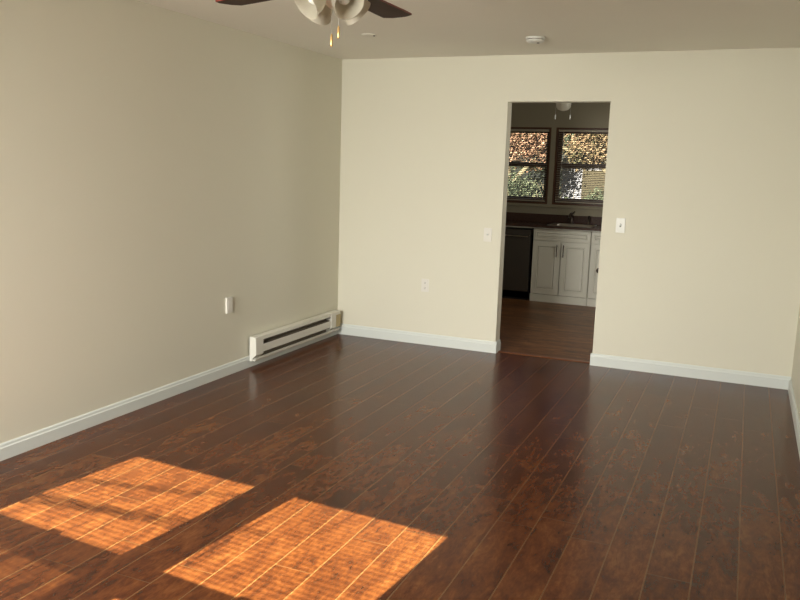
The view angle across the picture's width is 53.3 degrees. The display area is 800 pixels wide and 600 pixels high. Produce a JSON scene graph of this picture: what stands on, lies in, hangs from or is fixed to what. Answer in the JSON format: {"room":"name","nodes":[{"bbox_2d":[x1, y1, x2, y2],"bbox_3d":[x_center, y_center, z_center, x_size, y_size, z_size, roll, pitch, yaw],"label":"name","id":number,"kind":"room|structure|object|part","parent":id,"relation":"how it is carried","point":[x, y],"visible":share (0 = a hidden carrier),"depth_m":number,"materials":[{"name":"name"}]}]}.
{"room":"empty living room","nodes":[
{"label":"empty living room","id":0,"kind":"room"},
{"bbox_2d":[0,0,341,443],"bbox_3d":[-1.999,-0.411,4.000,0.120,2.440,7.270,6,10,23],"label":"wall","id":1,"kind":"structure","parent":0,"point":[159,166],"depth_m":4.85,"materials":[{"name":"paint"}]},
{"bbox_2d":[0,326,337,460],"bbox_3d":[-1.918,0.736,4.295,0.014,0.086,6.750,6,10,23],"label":"baseboard","id":2,"kind":"structure","parent":1,"relation":"attached to","point":[30,441],"depth_m":4.83,"materials":[{"name":"paint"}]},
{"bbox_2d":[225,297,232,313],"bbox_3d":[-1.229,0.036,5.743,0.018,0.114,0.070,6,10,23],"label":"wall outlet","id":3,"kind":"object","parent":1,"relation":"attached to","point":[229,300],"visible":1,"depth_m":5.73,"materials":[{"name":"beige plastic"}]},
{"bbox_2d":[250,310,339,360],"bbox_3d":[-0.836,0.276,6.640,0.058,0.189,1.373,6,10,23],"label":"baseboard heater","id":4,"kind":"object","parent":1,"relation":"attached to","point":[277,340],"visible":1,"depth_m":6.52,"materials":[{"name":"metal"}]},
{"bbox_3d":[-0.832,0.291,6.598,0.008,0.062,1.095,6,10,23],"label":"panel","id":5,"kind":"part","parent":4,"relation":"part of","materials":[{"name":"metal"}]},
{"bbox_2d":[0,294,799,599],"bbox_3d":[0.420,0.750,4.972,3.774,0.020,10.640,6,10,23],"label":"floor","id":6,"kind":"structure","parent":0,"point":[338,466],"depth_m":3.89,"materials":[{"name":"red wood"}]},
{"bbox_2d":[502,227,533,299],"bbox_3d":[1.376,-0.482,9.861,0.596,0.855,0.652,6,10,23],"label":"dishwasher","id":7,"kind":"object","parent":6,"relation":"on","point":[518,248],"visible":0.55,"depth_m":9.55,"materials":[{"name":"black metal"}]},
{"bbox_3d":[1.271,-0.078,9.711,0.584,0.100,0.020,6,10,23],"label":"kick plate","id":8,"kind":"part","parent":7,"relation":"part of","materials":[{"name":"black plastic"}]},
{"bbox_3d":[1.282,-0.823,9.557,0.584,0.063,0.038,6,10,23],"label":"control panel","id":9,"kind":"part","parent":7,"relation":"part of","materials":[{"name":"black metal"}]},
{"bbox_2d":[498,350,589,362],"bbox_3d":[1.208,0.475,6.683,0.788,0.006,0.048,6,10,23],"label":"threshold","id":10,"kind":"object","parent":6,"relation":"on","point":[499,350],"visible":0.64,"depth_m":6.68,"materials":[{"name":"brown wood"}]},
{"bbox_2d":[529,228,591,305],"bbox_3d":[1.986,-0.427,9.613,0.674,0.866,0.642,6,10,23],"label":"base cabinet","id":11,"kind":"object","parent":6,"relation":"on","point":[560,258],"visible":0.95,"depth_m":9.35,"materials":[{"name":"paint"}]},
{"bbox_3d":[1.721,-0.383,9.433,0.329,0.630,0.020,6,10,23],"label":"door","id":12,"kind":"part","parent":11,"relation":"part of","materials":[{"name":"paint"}]},
{"bbox_3d":[1.716,-0.381,9.421,0.225,0.526,0.005,6,10,23],"label":"raised panel","id":13,"kind":"part","parent":11,"relation":"part of","materials":[{"name":"paint"}]},
{"bbox_3d":[1.887,-0.749,9.304,0.666,0.128,0.020,6,10,23],"label":"drawer","id":14,"kind":"part","parent":11,"relation":"part of","materials":[{"name":"paint"}]},
{"bbox_3d":[1.882,-0.747,9.292,0.606,0.068,0.005,6,10,23],"label":"raised panel","id":15,"kind":"part","parent":11,"relation":"part of","materials":[{"name":"paint"}]},
{"bbox_3d":[2.030,-0.351,9.302,0.329,0.630,0.020,6,10,23],"label":"door","id":16,"kind":"part","parent":11,"relation":"part of","materials":[{"name":"paint"}]},
{"bbox_3d":[2.024,-0.350,9.290,0.225,0.526,0.005,6,10,23],"label":"raised panel","id":17,"kind":"part","parent":11,"relation":"part of","materials":[{"name":"paint"}]},
{"bbox_2d":[587,232,600,306],"bbox_3d":[2.578,-0.366,9.358,0.614,0.866,0.649,6,10,23],"label":"base cabinet","id":18,"kind":"object","parent":6,"relation":"on","point":[596,236],"visible":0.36,"depth_m":9.20,"materials":[{"name":"paint"}]},
{"bbox_3d":[2.469,-0.306,9.115,0.606,0.630,0.020,6,10,23],"label":"door","id":19,"kind":"part","parent":18,"relation":"part of","materials":[{"name":"paint"}]},
{"bbox_3d":[2.481,-0.688,9.051,0.606,0.128,0.020,6,10,23],"label":"drawer","id":20,"kind":"part","parent":18,"relation":"part of","materials":[{"name":"paint"}]},
{"bbox_3d":[2.464,-0.305,9.103,0.502,0.526,0.005,6,10,23],"label":"raised panel","id":21,"kind":"part","parent":18,"relation":"part of","materials":[{"name":"paint"}]},
{"bbox_3d":[2.476,-0.686,9.039,0.546,0.068,0.005,6,10,23],"label":"raised panel","id":22,"kind":"part","parent":18,"relation":"part of","materials":[{"name":"paint"}]},
{"bbox_3d":[0.905,-0.541,10.088,0.431,0.866,0.612,6,10,23],"label":"base cabinet","id":23,"kind":"object","parent":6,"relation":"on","visible":0},
{"bbox_2d":[506,212,601,231],"bbox_3d":[1.806,-0.946,9.615,2.378,0.140,0.643,6,10,23],"label":"countertop","id":24,"kind":"structure","parent":23,"relation":"on","point":[513,219],"depth_m":9.77,"materials":[{"name":"brown stone"}]},
{"bbox_2d":[568,211,574,223],"bbox_3d":[2.075,-0.998,9.688,0.072,0.160,0.198,6,10,23],"label":"faucet","id":25,"kind":"object","parent":24,"relation":"on","point":[571,213],"visible":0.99,"depth_m":9.73,"materials":[{"name":"brown metal"}]},
{"bbox_2d":[547,223,596,227],"bbox_3d":[2.051,-0.811,9.534,0.520,0.171,0.415,6,10,23],"label":"sink","id":26,"kind":"object","parent":24,"relation":"in","point":[554,224],"visible":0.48,"depth_m":9.64,"materials":[{"name":"silver metal"}]},
{"bbox_2d":[137,0,799,59],"bbox_3d":[0.522,-1.743,4.611,4.014,0.140,10.760,6,10,23],"label":"ceiling","id":27,"kind":"structure","parent":0,"point":[434,28],"depth_m":5.07,"materials":[{"name":"paint"}]},
{"bbox_2d":[215,0,411,46],"bbox_3d":[-0.216,-1.138,2.798,1.158,0.500,1.112,6,10,23],"label":"ceiling fan","id":28,"kind":"object","parent":27,"relation":"hanging from","point":[319,12],"visible":1,"depth_m":2.79,"materials":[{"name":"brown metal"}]},
{"bbox_3d":[-0.525,-1.142,3.008,0.430,0.014,0.126,10,12,40],"label":"blade","id":29,"kind":"part","parent":28,"relation":"part of","materials":[{"name":"brown wood"}]},
{"bbox_3d":[-0.312,-1.017,2.723,0.112,0.112,0.113,6,10,23],"label":"lamp shade","id":30,"kind":"part","parent":28,"relation":"part of","materials":[{"name":"white glass"}]},
{"bbox_3d":[-0.287,-1.038,2.850,0.113,0.112,0.112,6,10,23],"label":"lamp shade","id":31,"kind":"part","parent":28,"relation":"part of","materials":[{"name":"white glass"}]},
{"bbox_3d":[-0.194,-1.030,2.715,0.052,0.051,0.044,6,10,23],"label":"bulb","id":32,"kind":"part","parent":28,"relation":"part of","materials":[{"name":"white glass"}]},
{"bbox_3d":[-0.183,-1.009,2.699,0.113,0.112,0.112,6,10,23],"label":"lamp shade","id":33,"kind":"part","parent":28,"relation":"part of","materials":[{"name":"white glass"}]},
{"bbox_3d":[-0.158,-1.030,2.826,0.112,0.112,0.113,6,10,23],"label":"lamp shade","id":34,"kind":"part","parent":28,"relation":"part of","materials":[{"name":"white glass"}]},
{"bbox_3d":[-0.087,-1.146,3.115,0.128,0.014,0.431,6,10,23],"label":"blade","id":35,"kind":"part","parent":28,"relation":"part of","materials":[{"name":"brown wood"}]},
{"bbox_2d":[361,33,376,36],"bbox_3d":[-0.217,-1.855,5.597,0.108,0.010,0.108,6,10,23],"label":"cover plate","id":36,"kind":"object","parent":27,"relation":"attached to","point":[367,34],"visible":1,"depth_m":5.59,"materials":[{"name":"paint"}]},
{"bbox_2d":[526,36,544,43],"bbox_3d":[0.932,-1.787,5.493,0.136,0.039,0.136,6,10,23],"label":"smoke detector","id":37,"kind":"object","parent":27,"relation":"attached to","point":[530,39],"visible":1,"depth_m":5.45,"materials":[{"name":"white plastic"}]},
{"bbox_2d":[555,103,570,118],"bbox_3d":[1.585,-1.953,7.718,0.763,0.405,0.763,-7,13,-41],"label":"kitchen ceiling fan","id":38,"kind":"object","parent":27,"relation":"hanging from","point":[560,106],"visible":0.23,"depth_m":7.68,"materials":[{"name":"white glass"}]},
{"bbox_3d":[1.584,-1.911,7.725,0.148,0.161,0.148,6,10,23],"label":"lamp shade","id":39,"kind":"part","parent":38,"relation":"part of","materials":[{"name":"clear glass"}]},
{"bbox_2d":[506,103,609,216],"bbox_3d":[2.605,-1.211,9.645,4.014,2.440,0.120,6,10,23],"label":"wall","id":40,"kind":"structure","parent":0,"point":[583,115],"depth_m":9.78,"materials":[{"name":"paint"}]},
{"bbox_2d":[507,127,551,203],"bbox_3d":[1.446,-1.704,10.080,0.918,0.935,0.120,6,10,23],"label":"window","id":41,"kind":"structure","parent":40,"relation":"in","point":[549,128],"depth_m":9.95,"materials":[{"name":"dark brown wood"},{"name":"clear glass"}]},
{"bbox_3d":[1.440,-1.504,10.114,0.874,0.487,0.030,6,10,23],"label":"sash","id":42,"kind":"part","parent":41,"relation":"part of","materials":[{"name":"clear glass"}]},
{"bbox_2d":[507,129,549,201],"bbox_3d":[1.428,-1.700,10.039,0.858,0.881,0.037,6,10,23],"label":"window blind","id":43,"kind":"object","parent":41,"relation":"attached to","point":[533,130],"visible":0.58,"depth_m":9.97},
{"bbox_3d":[1.417,-1.274,10.114,0.850,0.014,0.022,6,10,23],"label":"rail","id":44,"kind":"part","parent":43,"relation":"part of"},
{"bbox_3d":[1.466,-1.920,10.074,0.874,0.462,0.030,6,10,23],"label":"sash","id":45,"kind":"part","parent":41,"relation":"part of","materials":[{"name":"clear glass"}]},
{"bbox_2d":[507,203,602,209],"bbox_3d":[1.845,-1.165,9.901,2.010,0.027,0.035,6,10,23],"label":"trim","id":46,"kind":"structure","parent":40,"relation":"attached to","point":[513,204],"depth_m":9.85,"materials":[{"name":"paint"}]},
{"bbox_2d":[552,127,608,206],"bbox_3d":[2.339,-1.612,9.700,0.912,0.935,0.120,6,10,23],"label":"window","id":47,"kind":"structure","parent":40,"relation":"in","point":[558,135],"depth_m":9.80,"materials":[{"name":"dark brown wood"},{"name":"clear glass"}]},
{"bbox_3d":[2.334,-1.413,9.734,0.868,0.487,0.030,6,10,23],"label":"sash","id":48,"kind":"part","parent":47,"relation":"part of","materials":[{"name":"clear glass"}]},
{"bbox_2d":[555,130,608,203],"bbox_3d":[2.322,-1.609,9.659,0.852,0.881,0.037,6,10,23],"label":"window blind","id":49,"kind":"object","parent":47,"relation":"attached to","point":[563,131],"visible":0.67,"depth_m":9.71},
{"bbox_3d":[2.310,-1.182,9.735,0.844,0.014,0.022,6,10,23],"label":"rail","id":50,"kind":"part","parent":49,"relation":"part of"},
{"bbox_3d":[2.359,-1.828,9.695,0.868,0.462,0.030,6,10,23],"label":"sash","id":51,"kind":"part","parent":47,"relation":"part of","materials":[{"name":"clear glass"}]},
{"bbox_2d":[338,48,799,376],"bbox_3d":[1.212,-0.726,6.482,3.774,2.440,0.120,6,10,23],"label":"wall","id":52,"kind":"structure","parent":0,"point":[703,158],"depth_m":6.21,"materials":[{"name":"paint"}]},
{"bbox_2d":[338,323,500,352],"bbox_3d":[0.148,0.325,7.104,1.509,0.098,0.134,6,10,23],"label":"baseboard","id":53,"kind":"structure","parent":52,"relation":"attached to","point":[345,329],"depth_m":7.02,"materials":[{"name":"paint"}]},
{"bbox_2d":[421,279,428,291],"bbox_3d":[0.218,-0.127,6.942,0.070,0.114,0.007,6,10,23],"label":"wall outlet","id":54,"kind":"object","parent":52,"relation":"attached to","point":[425,282],"visible":1,"depth_m":6.94,"materials":[{"name":"beige plastic"}]},
{"bbox_2d":[483,228,491,241],"bbox_3d":[0.729,-0.542,6.647,0.070,0.114,0.017,6,10,23],"label":"light switch","id":55,"kind":"object","parent":52,"relation":"attached to","point":[487,231],"visible":1,"depth_m":6.65,"materials":[{"name":"beige plastic"}]},
{"bbox_2d":[615,218,625,232],"bbox_3d":[1.715,-0.580,6.207,0.070,0.114,0.018,6,10,23],"label":"light switch","id":56,"kind":"object","parent":52,"relation":"attached to","point":[620,222],"visible":1,"depth_m":6.21,"materials":[{"name":"white plastic"}]},
{"bbox_2d":[590,353,790,389],"bbox_3d":[2.232,0.538,6.219,1.463,0.098,0.134,6,10,23],"label":"baseboard","id":57,"kind":"structure","parent":52,"relation":"attached to","point":[626,363],"depth_m":6.14,"materials":[{"name":"paint"}]},
{"bbox_2d":[791,306,799,420],"bbox_3d":[1.569,-0.046,2.484,0.120,2.440,7.270,6,10,23],"label":"wall","id":58,"kind":"structure","parent":0,"point":[795,377],"depth_m":5.49,"materials":[{"name":"paint"}]},
{"bbox_2d":[788,379,799,457],"bbox_3d":[1.525,1.090,2.825,0.014,0.086,6.736,6,10,23],"label":"baseboard","id":59,"kind":"structure","parent":58,"relation":"attached to","point":[794,410],"depth_m":5.10,"materials":[{"name":"paint"}]},
{"label":"outside","id":60,"kind":"structure","parent":0,"visible":0},
{"bbox_3d":[-0.589,0.628,7.417,80.000,0.050,80.000,6,10,23],"label":"ground","id":61,"kind":"structure","parent":60,"visible":0},
{"bbox_2d":[507,173,538,196],"bbox_3d":[2.117,-2.258,19.666,2.646,1.767,1.582,6,10,23],"label":"shrub","id":62,"kind":"object","parent":61,"relation":"on","point":[509,173],"visible":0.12,"depth_m":19.14,"materials":[{"name":"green plant"}]},
{"bbox_2d":[508,133,572,179],"bbox_3d":[3.082,-4.590,22.279,3.571,5.584,2.516,6,10,23],"label":"autumn tree","id":63,"kind":"object","parent":61,"relation":"on","point":[534,134],"visible":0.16,"depth_m":21.74,"materials":[{"name":"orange plant"}]},
{"bbox_2d":[511,134,577,197],"bbox_3d":[5.616,-5.434,26.348,13.092,6.125,1.988,6,10,23],"label":"hedge","id":64,"kind":"object","parent":61,"relation":"on","point":[568,137],"visible":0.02,"depth_m":26.73,"materials":[{"name":"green plant"}]},
{"bbox_2d":[561,157,604,198],"bbox_3d":[5.913,-3.312,23.700,2.300,2.750,1.500,6,10,23],"label":"garden shed","id":65,"kind":"object","parent":61,"relation":"on","point":[584,171],"visible":0.08,"depth_m":23.29,"materials":[{"name":"beige wood"}]},
{"bbox_3d":[5.655,-2.832,23.208,0.800,1.850,0.030,6,10,23],"label":"door","id":66,"kind":"part","parent":65,"relation":"part of","materials":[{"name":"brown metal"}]},
{"bbox_2d":[564,184,603,199],"bbox_3d":[4.309,-1.898,18.451,2.208,1.594,1.373,6,10,23],"label":"shrub","id":67,"kind":"object","parent":61,"relation":"on","point":[602,184],"visible":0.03,"depth_m":18.15,"materials":[{"name":"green plant"}]},
{"bbox_2d":[563,134,607,172],"bbox_3d":[5.502,-3.713,18.318,3.790,5.311,2.323,6,10,23],"label":"autumn tree","id":68,"kind":"object","parent":61,"relation":"on","point":[574,137],"visible":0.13,"depth_m":18.54,"materials":[{"name":"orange plant"}]}
]}

